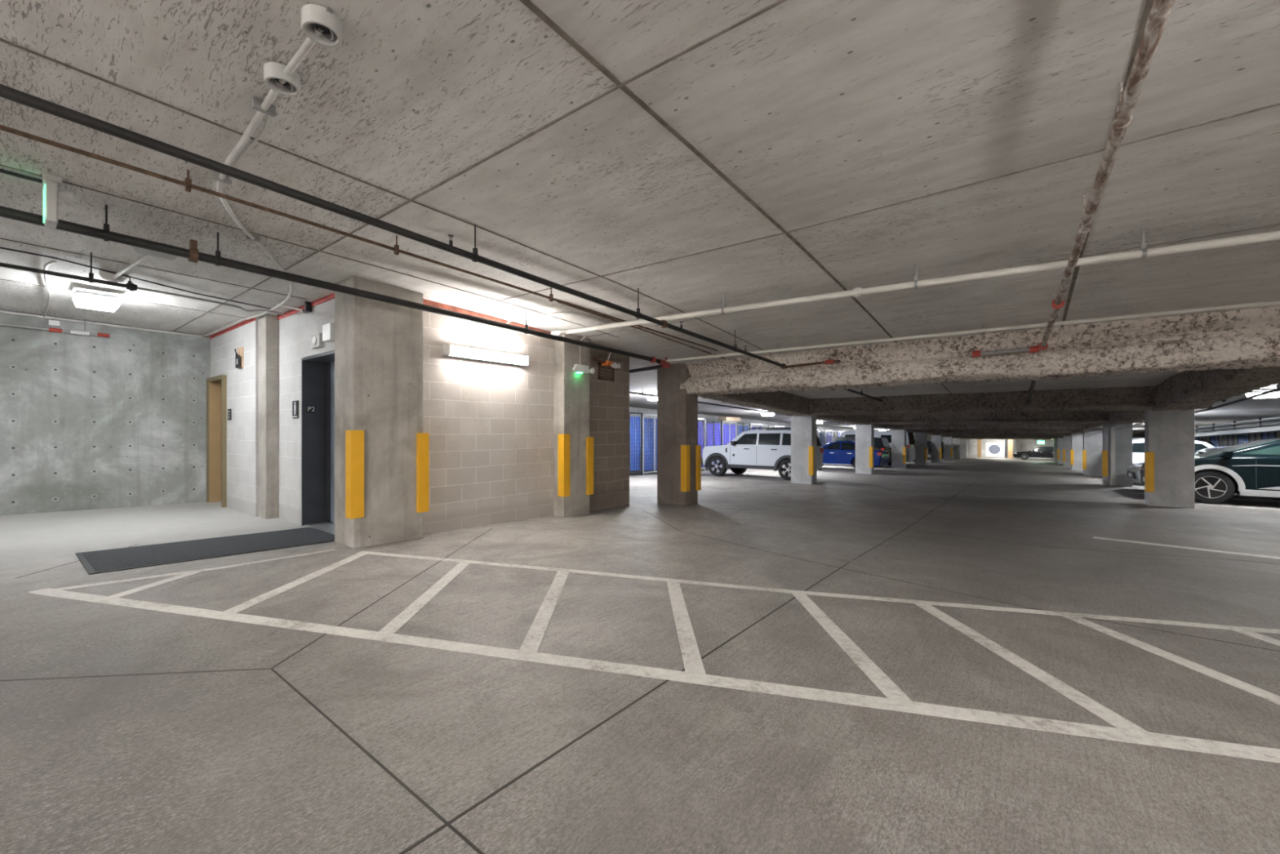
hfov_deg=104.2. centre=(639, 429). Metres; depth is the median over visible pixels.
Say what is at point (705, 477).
bay line
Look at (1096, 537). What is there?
parking line
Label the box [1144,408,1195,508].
concrete column
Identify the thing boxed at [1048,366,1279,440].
ceiling beam
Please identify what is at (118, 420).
wall
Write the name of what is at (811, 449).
guard
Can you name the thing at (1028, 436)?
ceiling beam
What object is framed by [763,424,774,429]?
cage
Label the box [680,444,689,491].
guard
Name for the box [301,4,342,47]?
ceiling box
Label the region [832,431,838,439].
cage
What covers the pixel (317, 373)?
elevator
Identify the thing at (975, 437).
ceiling beam
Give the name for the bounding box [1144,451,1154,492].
guard
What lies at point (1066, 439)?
concrete column
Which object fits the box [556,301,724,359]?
conduit
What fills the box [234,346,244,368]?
wall box
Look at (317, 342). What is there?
fire alarm strobe
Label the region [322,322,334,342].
wall box
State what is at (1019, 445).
wall
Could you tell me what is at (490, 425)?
wall
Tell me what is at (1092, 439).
concrete column
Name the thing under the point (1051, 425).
ceiling beam
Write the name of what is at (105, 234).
pipe
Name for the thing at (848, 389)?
pipe
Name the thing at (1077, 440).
concrete column
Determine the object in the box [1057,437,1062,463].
concrete column
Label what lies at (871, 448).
guard
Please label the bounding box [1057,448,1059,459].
guard
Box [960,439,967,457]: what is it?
concrete column
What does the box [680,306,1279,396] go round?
ceiling beam
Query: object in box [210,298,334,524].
wall
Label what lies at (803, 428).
concrete column
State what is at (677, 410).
concrete column
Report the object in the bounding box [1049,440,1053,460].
concrete column
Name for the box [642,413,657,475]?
cage
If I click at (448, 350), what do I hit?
strip light
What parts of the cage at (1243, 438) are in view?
frame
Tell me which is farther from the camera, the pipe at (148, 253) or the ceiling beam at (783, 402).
the ceiling beam at (783, 402)
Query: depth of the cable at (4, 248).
5.11 m
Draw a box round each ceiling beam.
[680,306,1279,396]
[697,391,970,439]
[808,386,1213,415]
[870,410,1142,424]
[904,422,1086,429]
[925,428,1073,433]
[941,432,1065,435]
[951,435,1058,437]
[960,436,1054,438]
[966,437,1051,439]
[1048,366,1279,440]
[1132,416,1279,438]
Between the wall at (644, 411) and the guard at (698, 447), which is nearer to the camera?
the guard at (698, 447)
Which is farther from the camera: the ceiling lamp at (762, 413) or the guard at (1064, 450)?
the guard at (1064, 450)
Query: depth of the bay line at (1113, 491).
12.77 m
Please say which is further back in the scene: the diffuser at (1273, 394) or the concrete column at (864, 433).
the concrete column at (864, 433)
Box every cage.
[629,412,642,475]
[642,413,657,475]
[697,417,705,471]
[705,419,722,471]
[722,421,737,444]
[737,422,751,435]
[751,423,763,430]
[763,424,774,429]
[817,429,825,445]
[825,430,832,444]
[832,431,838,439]
[1208,435,1217,447]
[1217,435,1226,446]
[1226,435,1237,445]
[1237,434,1248,444]
[1248,433,1261,442]
[1261,431,1275,439]
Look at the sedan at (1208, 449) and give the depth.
17.15 m
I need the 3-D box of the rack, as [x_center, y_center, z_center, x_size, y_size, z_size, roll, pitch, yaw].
[23.763,-0.329,18.924,0.060,1.203,31.002,0,0,38]
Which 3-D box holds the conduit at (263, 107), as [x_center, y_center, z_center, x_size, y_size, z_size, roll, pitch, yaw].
[-5.385,-1.588,3.717,8.708,0.106,5.305,0,0,38]
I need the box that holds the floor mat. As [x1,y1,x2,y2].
[75,527,334,574]
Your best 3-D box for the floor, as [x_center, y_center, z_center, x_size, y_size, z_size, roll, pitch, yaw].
[18.131,2.293,23.902,25.500,2.606,84.000,0,0,38]
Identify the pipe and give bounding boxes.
[0,84,786,368]
[0,124,717,351]
[0,204,657,363]
[0,252,137,291]
[0,319,110,337]
[111,244,181,279]
[551,227,1279,335]
[629,387,844,423]
[666,300,1279,361]
[786,359,840,368]
[842,388,882,401]
[972,345,1040,357]
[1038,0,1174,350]
[1109,427,1116,485]
[1132,382,1279,426]
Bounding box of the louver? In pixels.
[598,362,614,381]
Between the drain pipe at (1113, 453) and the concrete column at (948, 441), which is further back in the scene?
the concrete column at (948, 441)
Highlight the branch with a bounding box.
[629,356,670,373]
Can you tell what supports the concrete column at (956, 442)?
on the floor
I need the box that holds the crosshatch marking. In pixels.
[27,548,1279,762]
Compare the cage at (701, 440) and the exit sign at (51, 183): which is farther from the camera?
the cage at (701, 440)
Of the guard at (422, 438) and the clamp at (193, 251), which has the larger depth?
the guard at (422, 438)
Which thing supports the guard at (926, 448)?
attached to the concrete column at (921, 438)
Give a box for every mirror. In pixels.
[730,440,736,445]
[1222,451,1233,457]
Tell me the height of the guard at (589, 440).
0.910 m
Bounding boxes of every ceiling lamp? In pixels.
[70,287,124,311]
[647,394,657,400]
[760,412,773,415]
[816,420,822,423]
[1245,388,1279,398]
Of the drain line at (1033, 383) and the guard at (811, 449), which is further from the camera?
the guard at (811, 449)
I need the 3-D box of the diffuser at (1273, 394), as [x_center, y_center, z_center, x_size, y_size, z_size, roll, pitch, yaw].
[13.441,-0.739,10.722,0.431,0.095,0.381,0,0,38]
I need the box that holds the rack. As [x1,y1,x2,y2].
[1195,417,1279,431]
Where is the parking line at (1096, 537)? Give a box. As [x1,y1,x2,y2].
[1093,536,1279,559]
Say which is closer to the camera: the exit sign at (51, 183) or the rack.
the exit sign at (51, 183)
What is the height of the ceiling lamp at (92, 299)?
0.205 m
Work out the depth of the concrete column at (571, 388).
7.59 m
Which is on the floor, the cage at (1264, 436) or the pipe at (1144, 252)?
the cage at (1264, 436)
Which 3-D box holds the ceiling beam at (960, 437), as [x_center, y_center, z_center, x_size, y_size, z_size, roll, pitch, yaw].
[35.251,0.581,47.476,8.200,0.516,0.562,0,0,38]
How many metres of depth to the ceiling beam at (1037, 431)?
29.92 m
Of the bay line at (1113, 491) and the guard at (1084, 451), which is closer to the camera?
the bay line at (1113, 491)
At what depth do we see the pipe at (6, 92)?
2.93 m
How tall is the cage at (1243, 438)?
2.222 m
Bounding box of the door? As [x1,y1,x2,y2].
[206,374,226,506]
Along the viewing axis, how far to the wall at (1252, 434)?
36.55 m
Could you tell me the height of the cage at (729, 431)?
2.220 m
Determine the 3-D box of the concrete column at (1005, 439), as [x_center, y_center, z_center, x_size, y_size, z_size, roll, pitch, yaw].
[42.106,1.982,57.316,0.130,2.687,0.400,0,0,38]
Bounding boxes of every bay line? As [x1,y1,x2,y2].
[705,476,782,482]
[1112,491,1278,501]
[1136,500,1274,509]
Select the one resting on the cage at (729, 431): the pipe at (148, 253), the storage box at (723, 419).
the storage box at (723, 419)
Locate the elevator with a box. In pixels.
[301,351,334,534]
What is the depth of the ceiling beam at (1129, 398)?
12.18 m
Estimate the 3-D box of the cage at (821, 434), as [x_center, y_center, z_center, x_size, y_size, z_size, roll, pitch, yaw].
[12.185,1.101,33.437,0.116,2.220,1.450,0,0,38]
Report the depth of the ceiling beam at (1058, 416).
18.21 m
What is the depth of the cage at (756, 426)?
25.27 m
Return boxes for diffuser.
[72,293,121,311]
[647,396,657,400]
[1245,392,1279,398]
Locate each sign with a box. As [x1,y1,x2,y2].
[0,168,75,228]
[227,408,231,420]
[292,400,298,417]
[1037,440,1044,444]
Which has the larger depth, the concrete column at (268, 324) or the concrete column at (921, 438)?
the concrete column at (921, 438)
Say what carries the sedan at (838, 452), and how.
on the floor
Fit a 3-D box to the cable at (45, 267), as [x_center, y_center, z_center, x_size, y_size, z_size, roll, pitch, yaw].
[-6.909,-1.578,5.794,3.703,0.040,0.075,0,0,39]
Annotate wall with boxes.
[0,309,221,515]
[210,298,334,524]
[422,311,629,533]
[629,406,855,471]
[913,435,1049,459]
[1195,431,1279,446]
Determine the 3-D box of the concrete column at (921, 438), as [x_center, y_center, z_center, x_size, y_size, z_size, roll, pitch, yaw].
[18.488,1.004,32.753,0.650,2.680,0.450,0,0,38]
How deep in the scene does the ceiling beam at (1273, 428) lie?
22.26 m
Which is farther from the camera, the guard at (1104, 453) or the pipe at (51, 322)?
the guard at (1104, 453)
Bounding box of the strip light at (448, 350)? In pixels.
[442,343,529,365]
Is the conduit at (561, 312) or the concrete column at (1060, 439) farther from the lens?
the concrete column at (1060, 439)
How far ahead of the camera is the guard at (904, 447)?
26.57 m
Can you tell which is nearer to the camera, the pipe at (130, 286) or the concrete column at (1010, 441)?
the pipe at (130, 286)
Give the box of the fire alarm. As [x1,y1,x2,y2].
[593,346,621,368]
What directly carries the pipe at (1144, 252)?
hanging from the ceiling
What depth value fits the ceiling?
2.89 m
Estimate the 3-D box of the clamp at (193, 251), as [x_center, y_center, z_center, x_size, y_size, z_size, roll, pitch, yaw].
[-3.522,-1.406,3.924,0.110,0.169,0.054,0,0,41]
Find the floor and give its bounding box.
[0,457,1279,853]
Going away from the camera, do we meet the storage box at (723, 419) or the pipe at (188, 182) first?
the pipe at (188, 182)
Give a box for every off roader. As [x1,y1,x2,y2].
[701,426,823,480]
[1132,437,1215,462]
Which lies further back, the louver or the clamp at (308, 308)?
the louver
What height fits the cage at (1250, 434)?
2.222 m
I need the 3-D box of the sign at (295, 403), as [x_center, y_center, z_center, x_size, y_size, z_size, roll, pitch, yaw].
[-4.492,-0.265,6.489,0.200,0.230,0.015,0,0,38]
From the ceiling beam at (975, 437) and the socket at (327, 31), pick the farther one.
the ceiling beam at (975, 437)
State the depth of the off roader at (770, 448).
17.21 m
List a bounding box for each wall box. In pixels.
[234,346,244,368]
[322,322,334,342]
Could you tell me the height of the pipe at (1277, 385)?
1.427 m
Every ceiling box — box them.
[263,62,300,96]
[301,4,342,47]
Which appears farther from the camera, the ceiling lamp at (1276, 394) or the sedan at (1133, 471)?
the sedan at (1133, 471)
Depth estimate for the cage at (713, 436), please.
21.75 m
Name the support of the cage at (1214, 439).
on the floor
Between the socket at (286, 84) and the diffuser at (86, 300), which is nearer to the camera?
the socket at (286, 84)
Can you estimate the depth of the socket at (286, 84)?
2.25 m
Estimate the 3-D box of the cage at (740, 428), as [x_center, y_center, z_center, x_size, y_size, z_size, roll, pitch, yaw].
[4.999,0.760,24.127,0.117,2.220,1.450,0,0,38]
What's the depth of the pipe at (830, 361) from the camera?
7.90 m
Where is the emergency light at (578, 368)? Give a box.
[572,336,595,373]
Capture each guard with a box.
[345,430,364,519]
[416,432,429,512]
[557,434,569,497]
[586,436,593,494]
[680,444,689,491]
[695,444,701,490]
[808,445,814,475]
[869,446,873,467]
[902,446,906,463]
[924,447,927,460]
[939,447,942,458]
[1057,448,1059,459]
[1062,448,1065,462]
[1070,449,1073,464]
[1082,449,1086,469]
[1102,450,1107,476]
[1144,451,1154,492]
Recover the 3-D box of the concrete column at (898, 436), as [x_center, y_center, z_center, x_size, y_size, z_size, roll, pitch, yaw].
[14.028,0.793,26.974,0.650,2.679,0.450,0,0,38]
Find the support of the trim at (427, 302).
attached to the wall at (490, 425)
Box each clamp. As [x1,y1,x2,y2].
[187,239,198,262]
[276,301,311,313]
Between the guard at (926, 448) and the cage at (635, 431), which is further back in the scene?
the guard at (926, 448)
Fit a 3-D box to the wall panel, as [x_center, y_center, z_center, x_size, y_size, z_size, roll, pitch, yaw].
[41.602,2.334,58.406,1.700,1.700,0.090,0,0,38]
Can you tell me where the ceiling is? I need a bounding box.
[0,0,1279,435]
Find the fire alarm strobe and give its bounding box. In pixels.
[311,333,324,348]
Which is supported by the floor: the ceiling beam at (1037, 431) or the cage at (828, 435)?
the cage at (828, 435)
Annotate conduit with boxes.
[0,27,324,338]
[137,286,285,315]
[502,311,626,335]
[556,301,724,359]
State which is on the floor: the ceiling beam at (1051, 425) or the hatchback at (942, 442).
the hatchback at (942, 442)
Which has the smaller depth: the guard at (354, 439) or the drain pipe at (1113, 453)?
the guard at (354, 439)
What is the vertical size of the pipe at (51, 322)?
0.232 m
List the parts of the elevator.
floor plate, sill, door panel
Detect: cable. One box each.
[0,246,271,309]
[43,260,56,317]
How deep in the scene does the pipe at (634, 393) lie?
16.95 m
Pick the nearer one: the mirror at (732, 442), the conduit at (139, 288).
the conduit at (139, 288)
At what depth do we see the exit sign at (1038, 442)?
46.96 m
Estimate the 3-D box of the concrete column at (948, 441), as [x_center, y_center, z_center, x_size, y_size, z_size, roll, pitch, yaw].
[27.409,1.425,44.311,0.650,2.684,0.450,0,0,38]
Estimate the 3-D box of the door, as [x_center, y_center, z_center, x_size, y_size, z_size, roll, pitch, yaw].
[-6.842,0.177,8.157,0.960,2.074,0.215,0,0,38]
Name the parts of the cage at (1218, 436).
frame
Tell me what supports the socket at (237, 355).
attached to the wall box at (240, 355)
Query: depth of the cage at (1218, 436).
27.53 m
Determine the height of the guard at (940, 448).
0.870 m
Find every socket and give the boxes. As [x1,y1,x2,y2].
[235,353,239,368]
[274,78,290,86]
[312,22,333,35]
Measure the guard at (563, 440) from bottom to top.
0.930 m
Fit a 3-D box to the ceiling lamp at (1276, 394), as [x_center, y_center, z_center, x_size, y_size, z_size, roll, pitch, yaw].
[13.441,-0.784,10.722,0.495,0.185,0.421,0,0,38]
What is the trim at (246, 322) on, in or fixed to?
attached to the wall at (295, 331)
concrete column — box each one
[257,313,278,519]
[334,275,422,547]
[554,333,589,516]
[657,362,697,505]
[791,402,816,484]
[855,417,874,474]
[891,424,906,468]
[915,430,927,464]
[931,432,942,462]
[943,435,952,460]
[952,437,960,458]
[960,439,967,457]
[977,439,981,457]
[1004,439,1006,457]
[1008,439,1013,458]
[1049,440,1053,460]
[1053,438,1057,462]
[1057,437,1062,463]
[1062,435,1071,466]
[1071,432,1083,470]
[1083,429,1102,476]
[1102,423,1132,486]
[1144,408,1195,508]
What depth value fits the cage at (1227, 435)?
26.23 m
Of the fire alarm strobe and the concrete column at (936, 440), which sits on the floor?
the concrete column at (936, 440)
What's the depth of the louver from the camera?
8.49 m
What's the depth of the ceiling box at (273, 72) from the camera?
2.22 m
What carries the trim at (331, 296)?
attached to the wall at (295, 331)
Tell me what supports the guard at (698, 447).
attached to the concrete column at (677, 410)
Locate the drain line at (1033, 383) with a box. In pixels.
[1026,380,1035,404]
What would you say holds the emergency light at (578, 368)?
attached to the concrete column at (571, 388)
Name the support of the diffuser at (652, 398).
attached to the ceiling lamp at (650, 397)
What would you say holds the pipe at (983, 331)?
hanging from the ceiling
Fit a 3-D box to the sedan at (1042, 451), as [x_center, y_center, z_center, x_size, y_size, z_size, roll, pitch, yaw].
[40.585,2.383,50.223,4.728,1.505,2.185,0,-2,38]
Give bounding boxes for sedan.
[822,440,889,468]
[1013,446,1053,459]
[1126,463,1142,484]
[1132,445,1231,465]
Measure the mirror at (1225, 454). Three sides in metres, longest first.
0.195 x 0.150 x 0.136 m
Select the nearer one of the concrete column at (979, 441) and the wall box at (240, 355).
the wall box at (240, 355)
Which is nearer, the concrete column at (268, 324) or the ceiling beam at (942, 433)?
the concrete column at (268, 324)
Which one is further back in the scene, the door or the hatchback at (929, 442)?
the hatchback at (929, 442)
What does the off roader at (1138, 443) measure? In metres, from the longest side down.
3.868 x 2.223 x 1.789 m
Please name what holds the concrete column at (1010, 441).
on the floor
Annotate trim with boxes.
[209,317,255,339]
[277,293,334,319]
[422,298,551,333]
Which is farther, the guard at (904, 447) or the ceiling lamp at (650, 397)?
the guard at (904, 447)
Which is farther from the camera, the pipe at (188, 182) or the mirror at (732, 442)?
the mirror at (732, 442)
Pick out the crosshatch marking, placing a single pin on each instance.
(1126, 731)
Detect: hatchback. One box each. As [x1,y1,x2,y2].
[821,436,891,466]
[927,440,931,460]
[942,442,943,458]
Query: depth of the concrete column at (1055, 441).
45.73 m
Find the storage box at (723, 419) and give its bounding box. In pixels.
[718,417,741,421]
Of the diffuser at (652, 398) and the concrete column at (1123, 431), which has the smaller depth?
the diffuser at (652, 398)
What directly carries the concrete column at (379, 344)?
on the floor
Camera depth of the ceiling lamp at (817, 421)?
27.84 m
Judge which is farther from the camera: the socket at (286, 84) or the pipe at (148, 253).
the pipe at (148, 253)
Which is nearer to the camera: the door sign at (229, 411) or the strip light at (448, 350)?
the strip light at (448, 350)
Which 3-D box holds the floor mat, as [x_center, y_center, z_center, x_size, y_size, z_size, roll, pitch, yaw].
[-4.267,1.185,5.093,1.100,0.066,1.930,0,0,38]
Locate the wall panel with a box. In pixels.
[986,442,1003,457]

